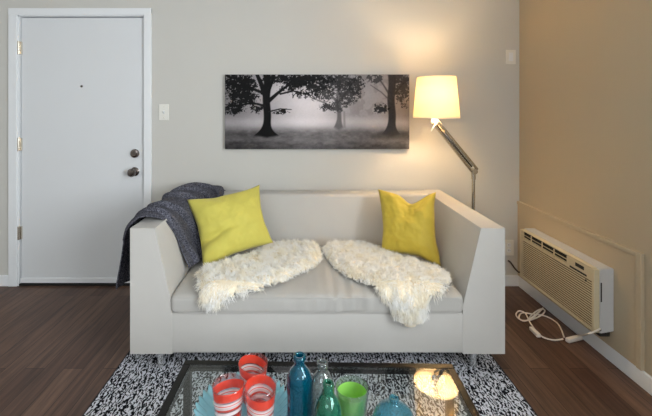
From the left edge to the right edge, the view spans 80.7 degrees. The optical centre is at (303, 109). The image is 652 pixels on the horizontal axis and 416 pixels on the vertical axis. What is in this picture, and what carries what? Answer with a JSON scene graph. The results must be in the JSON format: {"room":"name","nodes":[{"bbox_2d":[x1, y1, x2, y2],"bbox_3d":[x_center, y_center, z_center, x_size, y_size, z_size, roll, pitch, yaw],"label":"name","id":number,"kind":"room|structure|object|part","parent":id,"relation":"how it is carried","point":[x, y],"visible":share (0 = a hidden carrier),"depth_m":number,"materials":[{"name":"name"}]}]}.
{"room":"living room","nodes":[
{"label":"living room","id":0,"kind":"room"},
{"bbox_2d":[0,0,518,274],"bbox_3d":[-0.835,0.130,2.960,5.130,2.520,0.120,0,0,0],"label":"wall","id":1,"kind":"structure","parent":0,"point":[195,43],"depth_m":2.90,"materials":[{"name":"paint"}]},
{"bbox_2d":[0,275,7,285],"bbox_3d":[-2.764,1.289,2.893,1.071,0.082,0.014,0,0,0],"label":"baseboard","id":2,"kind":"structure","parent":1,"relation":"attached to","point":[3,278],"depth_m":2.89,"materials":[{"name":"white wood"}]},
{"bbox_2d":[8,8,151,286],"bbox_3d":[-1.689,0.281,2.916,1.078,2.098,0.168,0,0,0],"label":"door","id":3,"kind":"structure","parent":1,"relation":"in","point":[80,79],"depth_m":2.91,"materials":[{"name":"white wood"}]},
{"bbox_3d":[-1.285,0.468,2.872,0.068,0.068,0.080,0,0,0],"label":"knob","id":4,"kind":"part","parent":3,"relation":"part of","materials":[{"name":"silver metal"}]},
{"bbox_2d":[159,104,168,119],"bbox_3d":[-1.058,0.017,2.891,0.076,0.122,0.018,0,0,0],"label":"light switch","id":5,"kind":"object","parent":1,"relation":"attached to","point":[163,108],"visible":1,"depth_m":2.89,"materials":[{"name":"white plastic"}]},
{"bbox_2d":[225,74,408,148],"bbox_3d":[0.099,0.013,2.882,1.381,0.559,0.034,0,0,0],"label":"wall picture","id":6,"kind":"object","parent":1,"relation":"attached to","point":[263,111],"visible":1,"depth_m":2.87,"materials":[{"name":"grey paper"}]},
{"bbox_3d":[0.099,0.013,2.882,1.381,0.559,0.033,0,0,0],"label":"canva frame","id":7,"kind":"part","parent":6,"relation":"part of","materials":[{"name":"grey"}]},
{"bbox_2d":[505,240,513,254],"bbox_3d":[1.548,1.041,2.895,0.075,0.118,0.010,0,0,0],"label":"wall outlet","id":8,"kind":"object","parent":1,"relation":"attached to","point":[509,244],"visible":0.85,"depth_m":2.89,"materials":[{"name":"white plastic"}]},
{"bbox_2d":[506,50,515,63],"bbox_3d":[1.564,-0.401,2.895,0.075,0.108,0.010,0,0,0],"label":"wall switch","id":9,"kind":"object","parent":1,"relation":"attached to","point":[510,54],"visible":1,"depth_m":2.89,"materials":[{"name":"white plastic"}]},
{"bbox_2d":[505,275,518,285],"bbox_3d":[0.240,1.289,2.893,2.780,0.082,0.014,0,0,0],"label":"baseboard","id":10,"kind":"structure","parent":1,"relation":"attached to","point":[510,280],"depth_m":2.89,"materials":[{"name":"white"}]},
{"bbox_2d":[0,286,651,415],"bbox_3d":[-0.835,1.360,0.300,4.930,0.060,5.200,0,0,0],"label":"floor","id":11,"kind":"structure","parent":0,"point":[60,346],"depth_m":2.05,"materials":[{"name":"brown wood"}]},
{"bbox_2d":[82,350,537,415],"bbox_3d":[0.026,1.323,0.730,1.972,0.013,2.865,0,0,0],"label":"area rug","id":12,"kind":"object","parent":11,"relation":"on","point":[137,386],"visible":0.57,"depth_m":1.84,"materials":[{"name":"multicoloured carpet"}]},
{"bbox_2d":[157,360,479,415],"bbox_3d":[0.043,1.123,1.096,0.999,0.386,0.662,0,0,0],"label":"coffee table","id":13,"kind":"object","parent":12,"relation":"on","point":[183,379],"visible":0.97,"depth_m":1.39,"materials":[{"name":"black metal"}]},
{"bbox_3d":[-0.436,0.943,1.107,0.026,0.026,0.588,0,0,1],"label":"frame rail","id":14,"kind":"part","parent":13,"relation":"part of","materials":[{"name":"black metal"}]},
{"bbox_3d":[-0.429,1.136,1.413,0.026,0.360,0.026,0,0,0],"label":"leg","id":15,"kind":"part","parent":13,"relation":"part of","materials":[{"name":"black metal"}]},
{"bbox_2d":[194,372,286,415],"bbox_3d":[-0.186,0.909,1.165,0.288,0.042,0.289,0,0,-5],"label":"glass dish","id":16,"kind":"object","parent":13,"relation":"on","point":[205,407],"visible":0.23,"depth_m":1.20,"materials":[{"name":"blue glass"}]},
{"bbox_2d":[212,374,243,415],"bbox_3d":[-0.222,0.861,1.123,0.093,0.118,0.093,0,0,-36],"label":"tumbler","id":17,"kind":"object","parent":16,"relation":"on","point":[230,395],"visible":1,"depth_m":1.10,"materials":[{"name":"red glass"}]},
{"bbox_2d":[238,355,267,404],"bbox_3d":[-0.162,0.861,1.221,0.093,0.118,0.093,0,0,0],"label":"tumbler","id":18,"kind":"object","parent":16,"relation":"on","point":[243,370],"visible":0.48,"depth_m":1.25,"materials":[{"name":"red glass"}]},
{"bbox_2d":[244,374,276,415],"bbox_3d":[-0.127,0.861,1.117,0.093,0.118,0.093,0,0,-33],"label":"tumbler","id":19,"kind":"object","parent":16,"relation":"on","point":[261,407],"visible":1,"depth_m":1.14,"materials":[{"name":"red glass"}]},
{"bbox_2d":[286,351,312,415],"bbox_3d":[-0.013,0.818,1.105,0.076,0.223,0.076,0,0,0],"label":"glass bottle","id":20,"kind":"object","parent":13,"relation":"on","point":[299,384],"visible":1,"depth_m":1.08,"materials":[{"name":"blue glass"}]},
{"bbox_3d":[0.050,0.943,1.403,0.985,0.026,0.026,0,0,1],"label":"frame rail","id":21,"kind":"part","parent":13,"relation":"part of","materials":[{"name":"black metal"}]},
{"bbox_2d":[312,358,333,391],"bbox_3d":[0.053,0.827,1.099,0.068,0.209,0.068,0,0,0],"label":"glass bottle","id":22,"kind":"object","parent":13,"relation":"on","point":[321,358],"visible":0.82,"depth_m":1.10,"materials":[{"name":"clear glass"}]},
{"bbox_2d":[315,378,341,415],"bbox_3d":[0.065,0.828,1.023,0.072,0.204,0.072,0,0,0],"label":"glass bottle","id":23,"kind":"object","parent":13,"relation":"on","point":[327,394],"visible":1,"depth_m":1.02,"materials":[{"name":"green glass"}]},
{"bbox_2d":[336,382,368,415],"bbox_3d":[0.142,0.875,1.136,0.097,0.112,0.097,0,0,0],"label":"tumbler","id":24,"kind":"object","parent":13,"relation":"on","point":[352,396],"visible":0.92,"depth_m":1.16,"materials":[{"name":"green glass"}]},
{"bbox_2d":[372,393,413,415],"bbox_3d":[0.245,0.855,1.042,0.120,0.149,0.120,0,0,0],"label":"glass bottle","id":25,"kind":"object","parent":13,"relation":"on","point":[392,398],"visible":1,"depth_m":1.06,"materials":[{"name":"blue glass"}]},
{"bbox_3d":[0.529,1.136,1.392,0.026,0.360,0.026,0,0,0],"label":"leg","id":26,"kind":"part","parent":13,"relation":"part of","materials":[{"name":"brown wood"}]},
{"bbox_3d":[0.522,0.943,1.085,0.026,0.026,0.588,0,0,1],"label":"frame rail","id":27,"kind":"part","parent":13,"relation":"part of","materials":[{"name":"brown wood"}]},
{"bbox_2d":[130,190,504,367],"bbox_3d":[0.067,0.958,2.347,1.856,0.744,0.940,0,0,0],"label":"sofa","id":28,"kind":"object","parent":11,"relation":"on","point":[320,309],"visible":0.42,"depth_m":1.90,"materials":[{"name":"fabric"}]},
{"bbox_3d":[-0.736,1.262,1.966,0.038,0.112,0.038,0,0,0],"label":"leg","id":29,"kind":"part","parent":28,"relation":"part of","materials":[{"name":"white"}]},
{"bbox_3d":[-0.757,0.897,2.356,0.208,0.622,0.919,0,0,0],"label":"arm","id":30,"kind":"part","parent":28,"relation":"part of","materials":[{"name":"fabric"}]},
{"bbox_2d":[116,182,225,288],"bbox_3d":[-0.770,0.744,2.421,0.420,0.448,0.901,0,0,11],"label":"throw blanket","id":31,"kind":"object","parent":28,"relation":"on","point":[174,207],"visible":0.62,"depth_m":2.20,"materials":[{"name":"grey fabric"}]},
{"bbox_2d":[187,185,273,266],"bbox_3d":[-0.453,0.702,2.359,0.480,0.419,0.266,0,0,-26],"label":"throw pillow","id":32,"kind":"object","parent":28,"relation":"on","point":[227,225],"visible":1,"depth_m":2.29,"materials":[{"name":"yellow fabric"}]},
{"bbox_2d":[193,238,323,312],"bbox_3d":[-0.216,0.911,2.187,0.498,0.180,0.902,0,0,42],"label":"sheepskin","id":33,"kind":"object","parent":28,"relation":"on","point":[221,280],"visible":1,"depth_m":2.04,"materials":[{"name":"beige fur"}]},
{"bbox_2d":[171,245,462,311],"bbox_3d":[0.065,0.949,2.244,1.457,0.114,0.732,0,0,0],"label":"seat cushion","id":34,"kind":"object","parent":28,"relation":"on","point":[320,289],"depth_m":1.90,"materials":[{"name":"fabric"}]},
{"bbox_3d":[0.067,0.808,2.711,1.668,0.443,0.213,0,0,0],"label":"backrest","id":35,"kind":"part","parent":28,"relation":"part of","materials":[{"name":"fabric"}]},
{"bbox_2d":[323,239,451,326],"bbox_3d":[0.411,0.939,2.175,0.492,0.236,0.865,0,0,-38],"label":"sheepskin","id":36,"kind":"object","parent":28,"relation":"on","point":[407,283],"visible":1,"depth_m":1.99,"materials":[{"name":"beige fur"}]},
{"bbox_2d":[378,189,440,265],"bbox_3d":[0.637,0.703,2.368,0.424,0.388,0.218,0,0,29],"label":"throw pillow","id":37,"kind":"object","parent":28,"relation":"on","point":[409,229],"visible":0.98,"depth_m":2.30,"materials":[{"name":"yellow fabric"}]},
{"bbox_3d":[0.891,0.897,2.356,0.208,0.622,0.919,0,0,0],"label":"arm","id":38,"kind":"part","parent":28,"relation":"part of","materials":[{"name":"fabric"}]},
{"bbox_3d":[0.870,1.262,1.966,0.038,0.112,0.038,0,0,0],"label":"leg","id":39,"kind":"part","parent":28,"relation":"part of","materials":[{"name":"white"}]},
{"bbox_2d":[413,75,477,209],"bbox_3d":[1.009,0.555,2.578,0.561,1.550,0.298,0,0,-12],"label":"floor lamp","id":40,"kind":"object","parent":11,"relation":"on","point":[436,96],"visible":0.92,"depth_m":2.45,"materials":[{"name":"white fabric"}]},
{"bbox_3d":[0.880,-0.083,2.550,0.298,0.274,0.298,0,0,0],"label":"lamp shade","id":41,"kind":"part","parent":40,"relation":"part of","materials":[{"name":"fabric"}]},
{"bbox_3d":[1.004,0.256,2.578,0.302,0.354,0.064,0,0,0],"label":"arm rod","id":42,"kind":"part","parent":40,"relation":"part of","materials":[{"name":"silver metal"}]},
{"bbox_3d":[1.014,0.241,2.577,0.259,0.297,0.014,0,0,-9],"label":"tension rod","id":43,"kind":"part","parent":40,"relation":"part of","materials":[{"name":"silver metal"}]},
{"bbox_3d":[1.030,0.234,2.578,0.310,0.351,0.018,0,0,-9],"label":"arm rod","id":44,"kind":"part","parent":40,"relation":"part of","materials":[{"name":"silver metal"}]},
{"bbox_2d":[515,307,600,342],"bbox_3d":[1.487,1.232,2.253,0.266,0.193,0.584,0,0,0],"label":"power cord","id":45,"kind":"object","parent":11,"relation":"on","point":[532,329],"visible":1,"depth_m":2.27,"materials":[{"name":"beige plastic"}]},
{"bbox_2d":[519,0,651,376],"bbox_3d":[1.690,0.130,0.250,0.120,2.520,5.300,0,0,0],"label":"wall","id":46,"kind":"structure","parent":0,"point":[585,66],"depth_m":2.17,"materials":[{"name":"beige paint"}]},
{"bbox_2d":[520,228,613,336],"bbox_3d":[1.564,1.006,2.340,0.106,0.357,0.693,0,0,0],"label":"air conditioner","id":47,"kind":"object","parent":46,"relation":"attached to","point":[578,283],"visible":0.94,"depth_m":2.19,"materials":[{"name":"grey plastic"}]},
{"bbox_2d":[521,233,566,262],"bbox_3d":[1.516,0.868,2.438,0.005,0.053,0.465,0,0,0],"label":"air vent","id":48,"kind":"object","parent":47,"relation":"attached to","point":[551,250],"depth_m":2.42,"materials":[{"name":"plastic"}]},
{"bbox_2d":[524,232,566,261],"bbox_3d":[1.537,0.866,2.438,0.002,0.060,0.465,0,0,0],"label":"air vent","id":49,"kind":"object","parent":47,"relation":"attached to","point":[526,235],"depth_m":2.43,"materials":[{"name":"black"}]},
{"bbox_2d":[521,240,591,327],"bbox_3d":[1.526,1.028,2.342,0.025,0.251,0.655,0,0,0],"label":"grille","id":50,"kind":"object","parent":47,"relation":"attached to","point":[568,287],"depth_m":2.29,"materials":[{"name":"brown"}]},
{"bbox_3d":[1.526,0.871,2.105,0.026,0.059,0.180,0,0,0],"label":"control panel","id":51,"kind":"part","parent":47,"relation":"part of","materials":[{"name":"plastic"}]},
{"bbox_2d":[517,201,644,370],"bbox_3d":[1.620,0.968,2.365,0.020,0.560,1.069,0,0,0],"label":"wall panel","id":52,"kind":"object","parent":46,"relation":"attached to","point":[627,338],"depth_m":1.97,"materials":[{"name":"beige paint"}]},
{"bbox_2d":[519,276,651,395],"bbox_3d":[1.623,1.289,0.293,0.014,0.082,5.186,0,0,0],"label":"baseboard","id":53,"kind":"structure","parent":46,"relation":"attached to","point":[643,379],"depth_m":2.13,"materials":[{"name":"white wood"}]}
]}

